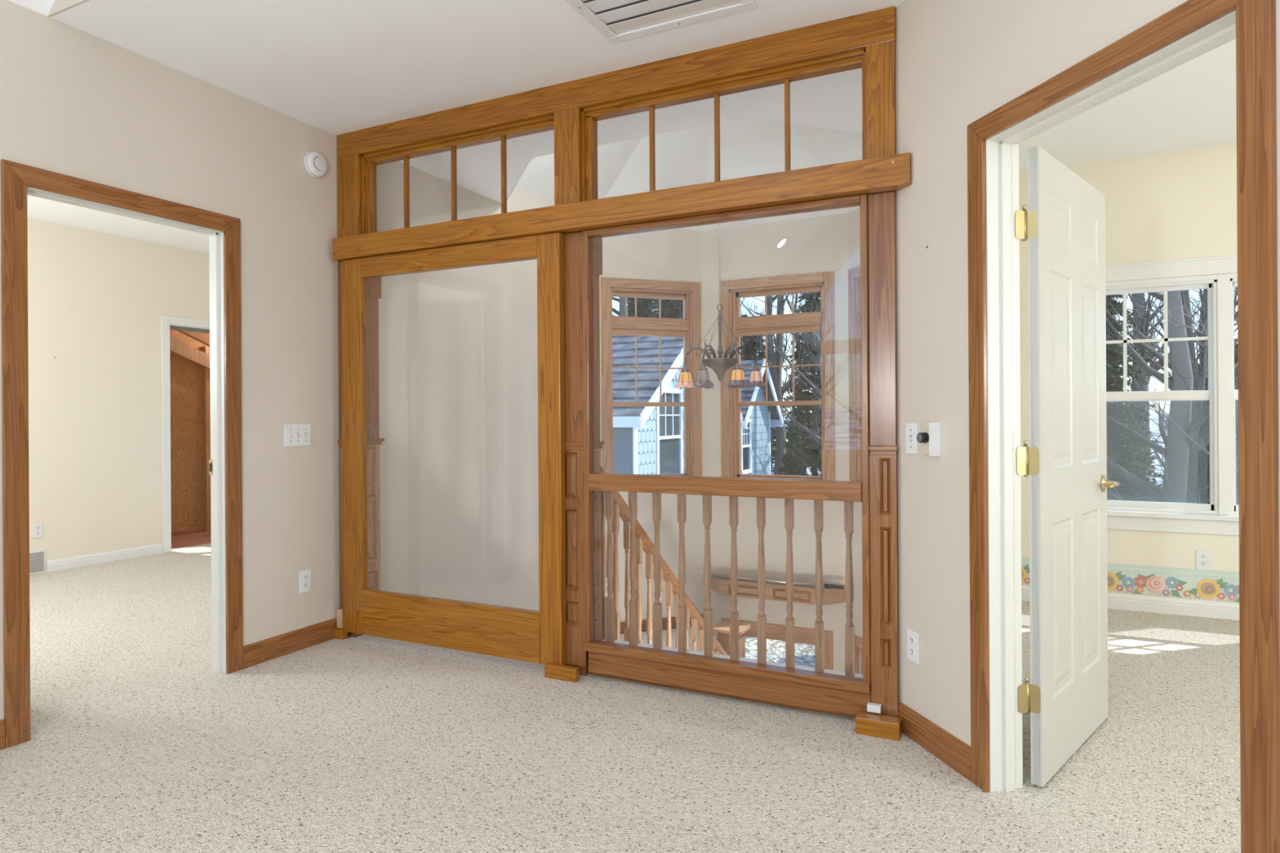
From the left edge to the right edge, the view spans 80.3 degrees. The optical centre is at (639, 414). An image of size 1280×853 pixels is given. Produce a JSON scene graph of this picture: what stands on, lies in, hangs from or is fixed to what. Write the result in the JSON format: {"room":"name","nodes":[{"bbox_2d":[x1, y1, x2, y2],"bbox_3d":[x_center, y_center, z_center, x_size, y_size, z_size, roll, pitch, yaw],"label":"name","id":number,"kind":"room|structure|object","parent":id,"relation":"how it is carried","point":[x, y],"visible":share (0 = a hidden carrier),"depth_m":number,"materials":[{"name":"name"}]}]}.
{"room":"upstairs landing","nodes":[
{"label":"upstairs landing","id":0,"kind":"room"},
{"bbox_2d":[47,0,88,17],"bbox_3d":[0.019,-2.690,1.785,5.105,2.300,0.009,0,0,26],"label":"wall","id":1,"kind":"structure","parent":0,"point":[58,6],"depth_m":2.86,"materials":[{"name":"beige paint"}]},
{"bbox_2d":[27,217,209,572],"bbox_3d":[-5.051,-0.009,5.196,0.100,3.080,5.900,0,0,26],"label":"wall","id":2,"kind":"structure","parent":0,"point":[97,300],"depth_m":6.26,"materials":[{"name":"beige paint"}]},
{"bbox_2d":[29,548,45,574],"bbox_3d":[-4.723,1.136,5.732,0.016,0.185,0.405,0,0,26],"label":"air vent","id":3,"kind":"object","parent":2,"relation":"in","point":[37,557],"visible":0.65,"depth_m":5.86,"materials":[{"name":"white metal"}]},
{"bbox_2d":[32,522,43,538],"bbox_3d":[-4.658,0.895,5.866,0.008,0.114,0.070,0,0,26],"label":"wall outlet","id":4,"kind":"object","parent":2,"relation":"attached to","point":[37,528],"visible":1,"depth_m":5.86,"materials":[{"name":"white plastic"}]},
{"bbox_2d":[46,543,163,572],"bbox_3d":[-4.431,1.185,6.321,0.014,0.085,0.900,0,0,26],"label":"baseboard","id":5,"kind":"structure","parent":2,"relation":"attached to","point":[112,556],"depth_m":6.28,"materials":[{"name":"white paint"}]},
{"bbox_2d":[160,315,209,552],"bbox_3d":[-4.079,0.170,7.165,0.116,2.110,0.928,0,0,26],"label":"trim","id":6,"kind":"structure","parent":2,"relation":"attached to","point":[167,322],"depth_m":6.76,"materials":[{"name":"white paint"}]},
{"bbox_2d":[169,329,207,532],"bbox_3d":[-4.683,-0.021,7.966,0.090,2.700,3.800,0,0,26],"label":"wall","id":7,"kind":"structure","parent":0,"point":[185,375],"depth_m":7.84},
{"bbox_2d":[0,0,554,719],"bbox_3d":[-2.656,1.241,2.190,0.100,5.850,9.995,0,0,26],"label":"wall","id":8,"kind":"structure","parent":0,"point":[74,102],"depth_m":3.99,"materials":[{"name":"beige paint"}]},
{"bbox_2d":[0,719,4,750],"bbox_3d":[-2.965,1.166,1.430,0.014,0.105,2.960,0,0,26],"label":"baseboard","id":9,"kind":"structure","parent":8,"relation":"attached to","point":[2,722],"depth_m":2.75,"materials":[{"name":"brown wood"}]},
{"bbox_2d":[0,159,243,748],"bbox_3d":[-2.155,0.140,3.210,0.116,2.146,0.950,0,0,26],"label":"trim","id":10,"kind":"structure","parent":8,"relation":"attached to","point":[18,180],"depth_m":3.04,"materials":[{"name":"brown wood"}]},
{"bbox_2d":[243,618,336,669],"bbox_3d":[-1.774,1.158,3.866,0.014,0.105,0.555,0,0,26],"label":"baseboard","id":11,"kind":"structure","parent":8,"relation":"attached to","point":[266,650],"depth_m":3.84,"materials":[{"name":"brown wood"}]},
{"bbox_2d":[284,423,311,446],"bbox_3d":[-1.759,0.105,3.908,0.016,0.114,0.162,0,0,26],"label":"light switch","id":12,"kind":"object","parent":8,"relation":"attached to","point":[295,435],"visible":1,"depth_m":3.90,"materials":[{"name":"white plastic"}]},
{"bbox_2d":[299,568,311,593],"bbox_3d":[-1.740,0.866,3.945,0.008,0.114,0.070,0,0,26],"label":"wall outlet","id":13,"kind":"object","parent":8,"relation":"attached to","point":[304,575],"visible":1,"depth_m":3.94,"materials":[{"name":"white plastic"}]},
{"bbox_2d":[302,574,308,580],"bbox_3d":[-1.738,0.846,3.944,0.002,0.032,0.032,0,0,26],"label":"socket","id":14,"kind":"object","parent":13,"relation":"attached to","point":[305,577],"depth_m":3.94,"materials":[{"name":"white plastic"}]},
{"bbox_2d":[302,582,308,588],"bbox_3d":[-1.737,0.886,3.944,0.002,0.032,0.032,0,0,26],"label":"socket","id":15,"kind":"object","parent":13,"relation":"attached to","point":[305,584],"depth_m":3.94,"materials":[{"name":"white plastic"}]},
{"bbox_2d":[302,150,328,177],"bbox_3d":[-1.708,-1.325,4.006,0.038,0.140,0.140,0,0,26],"label":"smoke detector","id":16,"kind":"object","parent":8,"relation":"attached to","point":[315,164],"visible":1,"depth_m":3.98,"materials":[{"name":"white plastic"}]},
{"bbox_2d":[0,527,1240,852],"bbox_3d":[-1.218,1.337,2.046,11.400,0.340,11.400,0,0,26],"label":"floor","id":17,"kind":"structure","parent":0,"point":[362,744],"depth_m":2.65,"materials":[{"name":"carpet"}]},
{"bbox_2d":[169,329,210,531],"bbox_3d":[-4.320,0.016,7.955,0.570,2.420,2.300,0,0,26],"label":"framing","id":18,"kind":"object","parent":17,"relation":"on","point":[178,348],"visible":0.16,"depth_m":7.98,"materials":[{"name":"brown wood"}]},
{"bbox_2d":[334,627,347,639],"bbox_3d":[-1.617,1.182,4.105,0.060,0.055,0.040,0,0,26],"label":"floor guide","id":19,"kind":"object","parent":17,"relation":"on","point":[340,633],"visible":0.88,"depth_m":4.09,"materials":[{"name":"brown wood"}]},
{"bbox_2d":[337,608,343,628],"bbox_3d":[-1.619,1.104,4.109,0.040,0.098,0.025,0,0,26],"label":"shim","id":20,"kind":"object","parent":19,"relation":"on","point":[340,611],"visible":0.8,"depth_m":4.10,"materials":[{"name":"brown wood"}]},
{"bbox_2d":[337,262,384,637],"bbox_3d":[-1.546,0.189,4.218,0.129,2.040,0.229,0,0,26],"label":"paneled column","id":21,"kind":"structure","parent":17,"relation":"on","point":[373,286],"depth_m":4.21,"materials":[{"name":"brown wood"}]},
{"bbox_2d":[544,662,579,682],"bbox_3d":[-0.356,1.172,3.450,0.168,0.060,0.030,0,0,26],"label":"floor guide","id":22,"kind":"object","parent":17,"relation":"on","point":[559,672],"visible":1,"depth_m":3.43,"materials":[{"name":"brown wood"}]},
{"bbox_2d":[564,231,604,675],"bbox_3d":[-0.277,0.182,3.576,0.168,2.040,0.189,0,0,26],"label":"paneled column","id":23,"kind":"structure","parent":17,"relation":"on","point":[576,656],"depth_m":3.50,"materials":[{"name":"brown wood"}]},
{"bbox_2d":[620,613,713,653],"bbox_3d":[-0.132,1.998,5.548,1.472,1.225,3.234,0,0,26],"label":"staircase","id":24,"kind":"structure","parent":17,"relation":"attached to","point":[644,636],"depth_m":6.73,"materials":[{"name":"wood"}]},
{"bbox_2d":[855,711,901,741],"bbox_3d":[0.891,1.164,2.836,0.158,0.062,0.063,0,0,26],"label":"floor guide","id":25,"kind":"object","parent":17,"relation":"on","point":[888,727],"visible":1,"depth_m":2.81,"materials":[{"name":"brown wood"}]},
{"bbox_2d":[866,702,881,713],"bbox_3d":[0.891,1.115,2.885,0.050,0.027,0.030,0,0,26],"label":"shim","id":26,"kind":"object","parent":25,"relation":"on","point":[871,707],"visible":1,"depth_m":2.87,"materials":[{"name":"white plastic"}]},
{"bbox_2d":[867,191,898,717],"bbox_3d":[0.968,0.174,2.967,0.115,2.040,0.189,0,0,26],"label":"paneled column","id":27,"kind":"structure","parent":17,"relation":"on","point":[882,447],"depth_m":2.89,"materials":[{"name":"brown wood"}]},
{"bbox_2d":[8,0,1236,253],"bbox_3d":[-0.960,-2.744,1.713,10.600,2.420,10.850,0,0,26],"label":"ceiling","id":28,"kind":"structure","parent":0,"point":[335,67],"depth_m":3.54,"materials":[{"name":"white paint"}]},
{"bbox_2d":[565,0,756,43],"bbox_3d":[0.004,-1.533,2.663,0.620,0.014,0.720,0,0,26],"label":"air vent","id":29,"kind":"object","parent":28,"relation":"attached to","point":[617,20],"visible":1,"depth_m":2.89,"materials":[{"name":"white metal"}]},
{"bbox_2d":[674,222,767,388],"bbox_3d":[0.573,-1.526,5.491,0.643,2.654,0.652,0,0,26],"label":"chandelier","id":30,"kind":"object","parent":28,"relation":"hanging from","point":[719,365],"visible":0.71,"depth_m":5.44,"materials":[{"name":"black metal"}]},
{"bbox_2d":[599,228,704,634],"bbox_3d":[0.065,1.225,6.897,1.068,5.850,0.140,0,0,-19],"label":"wall","id":31,"kind":"structure","parent":0,"point":[674,254],"depth_m":6.89,"materials":[{"name":"beige paint"}]},
{"bbox_2d":[600,276,702,476],"bbox_3d":[0.094,-0.278,6.891,0.955,1.875,0.136,0,0,-19],"label":"window","id":32,"kind":"structure","parent":31,"relation":"in","point":[688,327],"depth_m":6.89,"materials":[{"name":"brown wood"}]},
{"bbox_2d":[702,213,849,671],"bbox_3d":[1.218,1.218,6.777,1.323,5.850,0.140,0,0,26],"label":"wall","id":33,"kind":"structure","parent":0,"point":[818,244],"depth_m":6.69,"materials":[{"name":"beige paint"}]},
{"bbox_2d":[720,617,833,670],"bbox_3d":[1.227,2.703,6.757,1.010,1.700,0.136,0,0,26],"label":"window","id":34,"kind":"structure","parent":33,"relation":"in","point":[774,632],"depth_m":6.61,"materials":[{"name":"brown wood"}]},
{"bbox_2d":[720,271,835,480],"bbox_3d":[1.224,-0.285,6.749,1.025,1.875,0.136,0,0,26],"label":"window","id":35,"kind":"structure","parent":33,"relation":"in","point":[823,321],"depth_m":6.73,"materials":[{"name":"brown wood"}]},
{"bbox_2d":[711,573,845,605],"bbox_3d":[1.147,1.525,6.609,1.298,0.140,0.224,0,0,26],"label":"plant ledge","id":36,"kind":"object","parent":33,"relation":"attached to","point":[746,588],"visible":0.52,"depth_m":6.50,"materials":[{"name":"brown wood"}]},
{"bbox_2d":[711,573,844,589],"bbox_3d":[1.131,1.434,6.542,1.231,0.041,0.040,0,0,26],"label":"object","id":37,"kind":"object","parent":36,"relation":"on","point":[826,585],"visible":0.65,"depth_m":6.49,"materials":[{"name":"silver wood"}]},
{"bbox_2d":[745,635,814,667],"bbox_3d":[3.253,4.160,12.002,8.977,0.140,9.200,0,0,26],"label":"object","id":38,"kind":"structure","parent":0,"point":[775,649],"depth_m":13.10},
{"bbox_2d":[848,208,862,638],"bbox_3d":[2.020,1.213,5.943,0.140,5.850,1.064,0,0,-19],"label":"wall","id":39,"kind":"structure","parent":0,"point":[854,216],"depth_m":6.33,"materials":[{"name":"beige paint"}]},
{"bbox_2d":[848,266,862,481],"bbox_3d":[1.982,-0.290,5.972,0.136,1.875,0.960,0,0,-19],"label":"window","id":40,"kind":"structure","parent":39,"relation":"in","point":[854,284],"depth_m":6.33,"materials":[{"name":"brown wood"}]},
{"bbox_2d":[853,635,862,674],"bbox_3d":[2.001,2.698,5.972,0.136,1.700,0.960,0,0,-19],"label":"window","id":41,"kind":"structure","parent":39,"relation":"in","point":[858,642],"depth_m":6.32,"materials":[{"name":"brown wood"}]},
{"bbox_2d":[894,0,1279,746],"bbox_3d":[1.442,-0.029,1.245,0.121,3.040,3.420,0,0,-14],"label":"wall","id":42,"kind":"structure","parent":0,"point":[957,62],"depth_m":2.60,"materials":[{"name":"beige paint"}]},
{"bbox_2d":[361,115,554,234],"bbox_3d":[-0.930,-1.160,3.860,1.241,0.492,0.075,0,0,26],"label":"window","id":43,"kind":"structure","parent":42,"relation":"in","point":[369,162],"depth_m":3.90,"materials":[{"name":"brown wood"}]},
{"bbox_2d":[336,5,895,262],"bbox_3d":[-0.314,-1.188,3.572,2.918,0.700,0.150,0,0,26],"label":"trim","id":44,"kind":"structure","parent":42,"relation":"attached to","point":[874,31],"depth_m":3.37,"materials":[{"name":"brown wood"}]},
{"bbox_2d":[332,152,911,262],"bbox_3d":[-0.315,-0.896,3.450,2.937,0.114,0.071,0,0,26],"label":"header board","id":45,"kind":"object","parent":42,"relation":"attached to","point":[891,172],"visible":0.83,"depth_m":3.23,"materials":[{"name":"brown wood"}]},
{"bbox_2d":[341,231,566,665],"bbox_3d":[-0.972,0.163,3.788,1.375,1.992,0.042,0,0,26],"label":"door","id":46,"kind":"structure","parent":45,"relation":"attached to","point":[540,637],"depth_m":3.69,"materials":[{"name":"brown wood"}]},
{"bbox_2d":[582,48,866,201],"bbox_3d":[0.322,-1.168,3.248,1.276,0.492,0.075,0,0,26],"label":"window","id":47,"kind":"structure","parent":42,"relation":"in","point":[786,74],"depth_m":3.25,"materials":[{"name":"brown wood"}]},
{"bbox_2d":[582,194,871,718],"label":"sliding door","id":48,"kind":"structure","parent":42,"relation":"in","point":[800,689],"depth_m":3.26,"materials":[{"name":"brown wood"}]},
{"bbox_2d":[905,422,918,454],"bbox_3d":[0.996,0.087,2.791,0.016,0.114,0.070,0,0,-14],"label":"light switch","id":49,"kind":"object","parent":42,"relation":"attached to","point":[911,428],"visible":0.99,"depth_m":2.79,"materials":[{"name":"white plastic"}]},
{"bbox_2d":[906,628,919,664],"bbox_3d":[1.004,0.852,2.792,0.009,0.114,0.070,0,0,-13],"label":"wall outlet","id":50,"kind":"object","parent":42,"relation":"attached to","point":[913,637],"visible":1,"depth_m":2.79,"materials":[{"name":"white plastic"}]},
{"bbox_2d":[909,636,915,645],"bbox_3d":[1.001,0.832,2.791,0.002,0.032,0.032,0,0,-14],"label":"socket","id":51,"kind":"object","parent":50,"relation":"attached to","point":[912,639],"depth_m":2.79,"materials":[{"name":"white plastic"}]},
{"bbox_2d":[909,647,915,656],"bbox_3d":[1.001,0.872,2.791,0.002,0.032,0.032,0,0,-14],"label":"socket","id":52,"kind":"object","parent":50,"relation":"attached to","point":[912,650],"depth_m":2.79,"materials":[{"name":"white plastic"}]},
{"bbox_2d":[916,422,941,456],"bbox_3d":[1.010,0.085,2.668,0.047,0.118,0.090,0,0,-14],"label":"thermostat","id":53,"kind":"object","parent":42,"relation":"attached to","point":[929,437],"visible":1,"depth_m":2.65,"materials":[{"name":"beige plastic"}]},
{"bbox_2d":[897,702,971,782],"bbox_3d":[1.033,1.141,2.669,0.015,0.105,0.415,0,0,-14],"label":"baseboard","id":54,"kind":"structure","parent":42,"relation":"attached to","point":[949,749],"depth_m":2.64,"materials":[{"name":"brown wood"}]},
{"bbox_2d":[1015,146,1119,786],"bbox_3d":[1.521,0.162,2.681,0.152,2.033,0.823,0,0,45],"label":"door","id":55,"kind":"structure","parent":42,"relation":"in","point":[1064,460],"depth_m":2.59,"materials":[{"name":"white paint"}]},
{"bbox_2d":[967,0,1279,852],"bbox_3d":[1.246,0.125,2.021,0.136,2.134,0.944,0,0,-14],"label":"trim","id":56,"kind":"structure","parent":42,"relation":"attached to","point":[1193,28],"depth_m":1.90,"materials":[{"name":"brown wood"}]},
{"bbox_2d":[1018,142,1239,603],"bbox_3d":[3.920,-0.064,4.206,4.100,3.080,0.140,0,0,26],"label":"wall","id":57,"kind":"structure","parent":0,"point":[1177,204],"depth_m":4.53,"materials":[{"name":"beige paint"}]},
{"bbox_2d":[1021,585,1239,620],"bbox_3d":[3.816,1.129,4.172,3.900,0.095,0.018,0,0,26],"label":"baseboard","id":58,"kind":"structure","parent":57,"relation":"attached to","point":[1182,606],"depth_m":4.49,"materials":[{"name":"white paint"}]},
{"bbox_2d":[1021,556,1239,603],"bbox_3d":[3.988,0.990,4.093,4.240,0.178,0.007,0,0,26],"label":"wallpaper border","id":59,"kind":"object","parent":57,"relation":"attached to","point":[1151,580],"visible":0.51,"depth_m":4.50,"materials":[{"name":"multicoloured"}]},
{"bbox_2d":[1105,279,1218,514],"bbox_3d":[3.084,-0.104,4.602,0.670,1.370,0.122,0,0,26],"label":"window","id":60,"kind":"structure","parent":57,"relation":"in","point":[1211,395],"depth_m":4.52,"materials":[{"name":"white paint"}]},
{"bbox_2d":[1105,254,1239,535],"bbox_3d":[3.399,-0.111,4.427,1.610,1.610,0.180,0,0,26],"label":"trim","id":61,"kind":"structure","parent":57,"relation":"attached to","point":[1222,268],"depth_m":4.40,"materials":[{"name":"white paint"}]},
{"bbox_2d":[1195,550,1210,570],"bbox_3d":[3.291,0.850,4.433,0.070,0.114,0.008,0,0,26],"label":"wall outlet","id":62,"kind":"object","parent":57,"relation":"attached to","point":[1202,557],"visible":1,"depth_m":4.43,"materials":[{"name":"white plastic"}]},
{"bbox_2d":[1200,554,1206,559],"bbox_3d":[3.289,0.830,4.431,0.032,0.032,0.002,0,0,26],"label":"socket","id":63,"kind":"object","parent":62,"relation":"attached to","point":[1202,556],"depth_m":4.43,"materials":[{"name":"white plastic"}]},
{"bbox_2d":[1200,560,1206,566],"bbox_3d":[3.290,0.870,4.431,0.032,0.032,0.002,0,0,26],"label":"socket","id":64,"kind":"object","parent":62,"relation":"attached to","point":[1202,563],"depth_m":4.43,"materials":[{"name":"white plastic"}]},
{"bbox_2d":[1230,278,1239,515],"bbox_3d":[3.731,-0.108,4.286,0.670,1.370,0.122,0,0,26],"label":"window","id":65,"kind":"structure","parent":57,"relation":"in","point":[1233,282],"depth_m":4.38,"materials":[{"name":"white paint"}]},
{"bbox_3d":[0.448,4.197,5.303,3.100,0.100,3.500,0,0,26],"label":"floor","id":66,"kind":"structure","parent":0,"visible":0},
{"bbox_2d":[712,621,750,657],"bbox_3d":[0.724,2.878,5.955,0.250,2.435,0.250,0,0,26],"label":"newel post","id":67,"kind":"object","parent":66,"relation":"on","point":[722,628],"visible":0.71,"depth_m":5.90,"materials":[{"name":"brown wood"}]},
{"label":"outside","id":68,"kind":"structure","parent":0,"visible":0},
{"bbox_2d":[771,413,1168,501],"bbox_3d":[0.004,0.737,0.000,150.000,7.135,150.000,0,0,26],"label":"snow ground","id":69,"kind":"structure","parent":68,"point":[1153,427],"depth_m":42.73,"materials":[{"name":"white snow"}]},
{"bbox_2d":[612,297,668,316],"bbox_3d":[-0.259,-3.763,28.097,5.458,15.500,5.663,0,0,-45],"label":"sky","id":70,"kind":"structure","parent":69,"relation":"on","point":[623,312],"depth_m":28.34,"materials":[{"name":"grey plant"}]},
{"bbox_2d":[618,297,667,317],"bbox_3d":[0.121,-3.232,35.700,5.314,13.254,5.215,0,0,-43],"label":"evergreen tree","id":71,"kind":"object","parent":69,"relation":"on","point":[642,304],"visible":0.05,"depth_m":35.21,"materials":[{"name":"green plant"}]},
{"bbox_2d":[645,298,683,318],"bbox_3d":[1.314,-2.128,25.917,4.993,12.455,4.901,0,0,-12],"label":"evergreen tree","id":72,"kind":"object","parent":69,"relation":"on","point":[676,311],"visible":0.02,"depth_m":25.58,"materials":[{"name":"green plant"}]},
{"bbox_2d":[612,335,742,474],"bbox_3d":[-2.060,1.198,17.039,7.320,6.030,5.480,0,0,26],"label":"house","id":73,"kind":"structure","parent":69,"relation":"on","point":[647,440],"depth_m":14.29,"materials":[{"name":"wood"}]},
{"bbox_2d":[740,302,760,360],"bbox_3d":[3.267,-4.947,35.090,4.654,16.821,7.412,0,0,40],"label":"bare tree","id":74,"kind":"object","parent":69,"relation":"on","point":[745,302],"visible":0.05,"depth_m":35.26,"materials":[{"name":"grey plant"}]},
{"bbox_2d":[740,297,773,370],"bbox_3d":[3.273,-2.925,29.386,3.768,13.621,6.002,0,0,22],"label":"bare tree","id":75,"kind":"object","parent":69,"relation":"on","point":[757,308],"visible":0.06,"depth_m":28.56,"materials":[{"name":"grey plant"}]},
{"bbox_2d":[740,359,783,475],"bbox_3d":[0.432,1.382,20.997,6.320,5.630,3.380,0,0,26],"label":"house","id":76,"kind":"structure","parent":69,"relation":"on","point":[757,423],"depth_m":19.86,"materials":[{"name":"wood"}]},
{"bbox_2d":[740,334,788,463],"bbox_3d":[5.859,-0.995,38.952,4.311,7.773,4.267,0,0,14],"label":"evergreen tree","id":77,"kind":"object","parent":69,"relation":"on","point":[753,343],"visible":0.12,"depth_m":38.79,"materials":[{"name":"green plant"}]},
{"bbox_2d":[740,294,808,475],"bbox_3d":[5.755,-3.866,33.242,5.156,14.642,5.349,0,0,-2],"label":"bare tree","id":78,"kind":"object","parent":69,"relation":"on","point":[770,351],"visible":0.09,"depth_m":33.61,"materials":[{"name":"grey plant"}]},
{"bbox_2d":[748,293,803,436],"bbox_3d":[7.628,-3.468,36.138,6.657,13.222,5.303,0,0,-36],"label":"bare tree","id":79,"kind":"object","parent":69,"relation":"on","point":[796,297],"visible":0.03,"depth_m":36.70,"materials":[{"name":"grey plant"}]},
{"bbox_2d":[743,292,821,475],"bbox_3d":[5.581,-5.212,31.650,4.938,17.848,7.864,0,0,36],"label":"bare tree","id":80,"kind":"object","parent":69,"relation":"on","point":[780,434],"visible":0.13,"depth_m":31.25,"materials":[{"name":"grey plant"}]},
{"bbox_2d":[753,293,821,369],"bbox_3d":[5.475,-3.954,22.007,6.080,16.643,5.860,0,0,-3],"label":"bare tree","id":81,"kind":"object","parent":69,"relation":"on","point":[811,356],"visible":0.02,"depth_m":21.62,"materials":[{"name":"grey plant"}]},
{"bbox_2d":[756,293,821,441],"bbox_3d":[6.103,-3.204,23.574,4.945,14.649,7.884,0,0,35],"label":"bare tree","id":82,"kind":"object","parent":69,"relation":"on","point":[819,438],"visible":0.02,"depth_m":23.56,"materials":[{"name":"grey plant"}]},
{"bbox_2d":[759,306,821,397],"bbox_3d":[6.081,-2.639,17.207,5.255,14.383,5.064,0,0,-35],"label":"bare tree","id":83,"kind":"object","parent":69,"relation":"on","point":[814,387],"visible":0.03,"depth_m":17.57,"materials":[{"name":"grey plant"}]},
{"bbox_2d":[777,422,809,475],"bbox_3d":[3.025,2.233,14.731,1.660,4.185,1.592,0,0,-27],"label":"evergreen tree","id":84,"kind":"object","parent":69,"relation":"on","point":[793,455],"visible":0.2,"depth_m":14.71,"materials":[{"name":"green plant"}]},
{"bbox_2d":[781,302,808,439],"bbox_3d":[9.703,-2.575,45.389,4.098,10.218,5.144,0,0,-26],"label":"bare tree","id":85,"kind":"object","parent":69,"relation":"on","point":[799,304],"visible":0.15,"depth_m":45.45,"materials":[{"name":"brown plant"}]},
{"bbox_2d":[771,292,821,475],"bbox_3d":[7.959,-2.060,34.870,4.284,10.798,4.106,0,0,-16],"label":"evergreen tree","id":86,"kind":"object","parent":69,"relation":"on","point":[809,444],"visible":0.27,"depth_m":34.28,"materials":[{"name":"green plant"}]},
{"bbox_2d":[782,295,821,450],"bbox_3d":[6.423,-3.212,20.868,4.240,15.325,6.752,0,0,-8],"label":"bare tree","id":87,"kind":"object","parent":69,"relation":"on","point":[809,429],"visible":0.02,"depth_m":21.62,"materials":[{"name":"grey plant"}]},
{"bbox_2d":[795,360,821,400],"bbox_3d":[8.704,-2.345,29.872,4.284,11.727,4.129,0,0,-19],"label":"bare tree","id":88,"kind":"object","parent":69,"relation":"on","point":[802,379],"visible":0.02,"depth_m":30.70,"materials":[{"name":"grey plant"}]},
{"bbox_2d":[807,410,821,475],"bbox_3d":[10.260,-3.396,35.026,5.305,13.482,5.405,0,0,14],"label":"evergreen tree","id":89,"kind":"object","parent":69,"relation":"on","point":[820,411],"visible":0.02,"depth_m":33.97,"materials":[{"name":"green plant"}]},
{"bbox_2d":[810,415,822,475],"bbox_3d":[7.305,-0.032,26.977,2.830,7.440,2.952,0,0,-21],"label":"evergreen tree","id":90,"kind":"object","parent":69,"relation":"on","point":[820,468],"visible":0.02,"depth_m":27.11,"materials":[{"name":"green plant"}]},
{"bbox_2d":[1106,294,1163,502],"bbox_3d":[10.349,-0.314,17.209,3.619,9.198,3.688,0,0,18],"label":"evergreen tree","id":91,"kind":"object","parent":69,"relation":"on","point":[1117,438],"visible":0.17,"depth_m":16.62,"materials":[{"name":"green plant"}]},
{"bbox_2d":[1112,360,1157,471],"bbox_3d":[18.417,-3.256,31.791,5.040,12.572,4.947,0,0,-36],"label":"evergreen tree","id":92,"kind":"object","parent":69,"relation":"on","point":[1153,467],"visible":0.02,"depth_m":30.78,"materials":[{"name":"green plant"}]},
{"bbox_2d":[1107,297,1168,497],"bbox_3d":[16.038,-2.346,25.819,6.080,12.075,4.843,0,0,1],"label":"bare tree","id":93,"kind":"object","parent":69,"relation":"on","point":[1136,363],"visible":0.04,"depth_m":25.78,"materials":[{"name":"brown plant"}]},
{"bbox_2d":[1113,289,1197,471],"bbox_3d":[21.299,-5.458,33.133,6.042,16.539,5.824,0,0,11],"label":"bare tree","id":94,"kind":"object","parent":69,"relation":"on","point":[1147,424],"visible":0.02,"depth_m":32.91,"materials":[{"name":"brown plant"}]},
{"bbox_2d":[1113,289,1200,478],"bbox_3d":[20.395,-5.027,31.457,5.450,16.145,8.689,0,0,10],"label":"bare tree","id":95,"kind":"object","parent":69,"relation":"on","point":[1151,329],"visible":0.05,"depth_m":30.51,"materials":[{"name":"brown plant"}]},
{"bbox_2d":[1120,293,1206,428],"bbox_3d":[16.929,-3.304,22.845,5.836,14.550,7.326,0,0,36],"label":"bare tree","id":96,"kind":"object","parent":69,"relation":"on","point":[1154,305],"visible":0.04,"depth_m":22.80,"materials":[{"name":"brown plant"}]},
{"bbox_2d":[1106,288,1235,496],"bbox_3d":[18.106,-5.572,27.705,6.326,17.966,6.564,0,0,38],"label":"bare tree","id":97,"kind":"object","parent":69,"relation":"on","point":[1148,317],"visible":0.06,"depth_m":27.93,"materials":[{"name":"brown plant"}]},
{"bbox_2d":[1106,290,1238,502],"bbox_3d":[9.611,-2.095,13.230,4.558,12.944,4.729,0,0,-4],"label":"bare tree","id":98,"kind":"object","parent":69,"relation":"on","point":[1176,452],"visible":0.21,"depth_m":13.53,"materials":[{"name":"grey plant"}]},
{"bbox_2d":[1106,287,1238,503],"bbox_3d":[10.291,-2.309,15.073,7.167,13.317,4.495,0,0,17],"label":"bare tree","id":99,"kind":"object","parent":69,"relation":"on","point":[1192,484],"visible":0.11,"depth_m":14.82,"materials":[{"name":"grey plant"}]},
{"bbox_2d":[1106,287,1239,505],"bbox_3d":[7.996,0.307,10.579,4.111,8.166,3.275,0,0,26],"label":"bare tree","id":100,"kind":"object","parent":69,"relation":"on","point":[1205,450],"visible":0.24,"depth_m":11.07,"materials":[{"name":"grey plant"}]},
{"bbox_2d":[1118,288,1237,386],"bbox_3d":[17.764,-4.465,24.197,5.817,16.520,6.036,0,0,-11],"label":"bare tree","id":101,"kind":"object","parent":69,"relation":"on","point":[1203,303],"visible":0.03,"depth_m":23.72,"materials":[{"name":"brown plant"}]},
{"bbox_2d":[1130,288,1236,444],"bbox_3d":[20.334,-1.814,27.654,5.127,10.182,4.084,0,0,-25],"label":"bare tree","id":102,"kind":"object","parent":69,"relation":"on","point":[1201,293],"visible":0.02,"depth_m":27.23,"materials":[{"name":"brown plant"}]},
{"bbox_2d":[1133,319,1238,426],"bbox_3d":[13.938,-2.277,15.991,4.729,12.944,4.558,0,0,-13],"label":"bare tree","id":103,"kind":"object","parent":69,"relation":"on","point":[1145,351],"visible":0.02,"depth_m":17.35,"materials":[{"name":"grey plant"}]},
{"bbox_2d":[1194,289,1237,336],"bbox_3d":[22.067,-2.209,28.158,5.332,10.591,4.248,0,0,5],"label":"bare tree","id":104,"kind":"object","parent":69,"relation":"on","point":[1235,297],"visible":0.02,"depth_m":28.48,"materials":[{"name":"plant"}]},
{"bbox_2d":[1196,332,1239,504],"bbox_3d":[12.013,0.929,15.871,2.476,6.510,2.583,0,0,34],"label":"evergreen tree","id":105,"kind":"object","parent":69,"relation":"on","point":[1203,457],"visible":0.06,"depth_m":15.68,"materials":[{"name":"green plant"}]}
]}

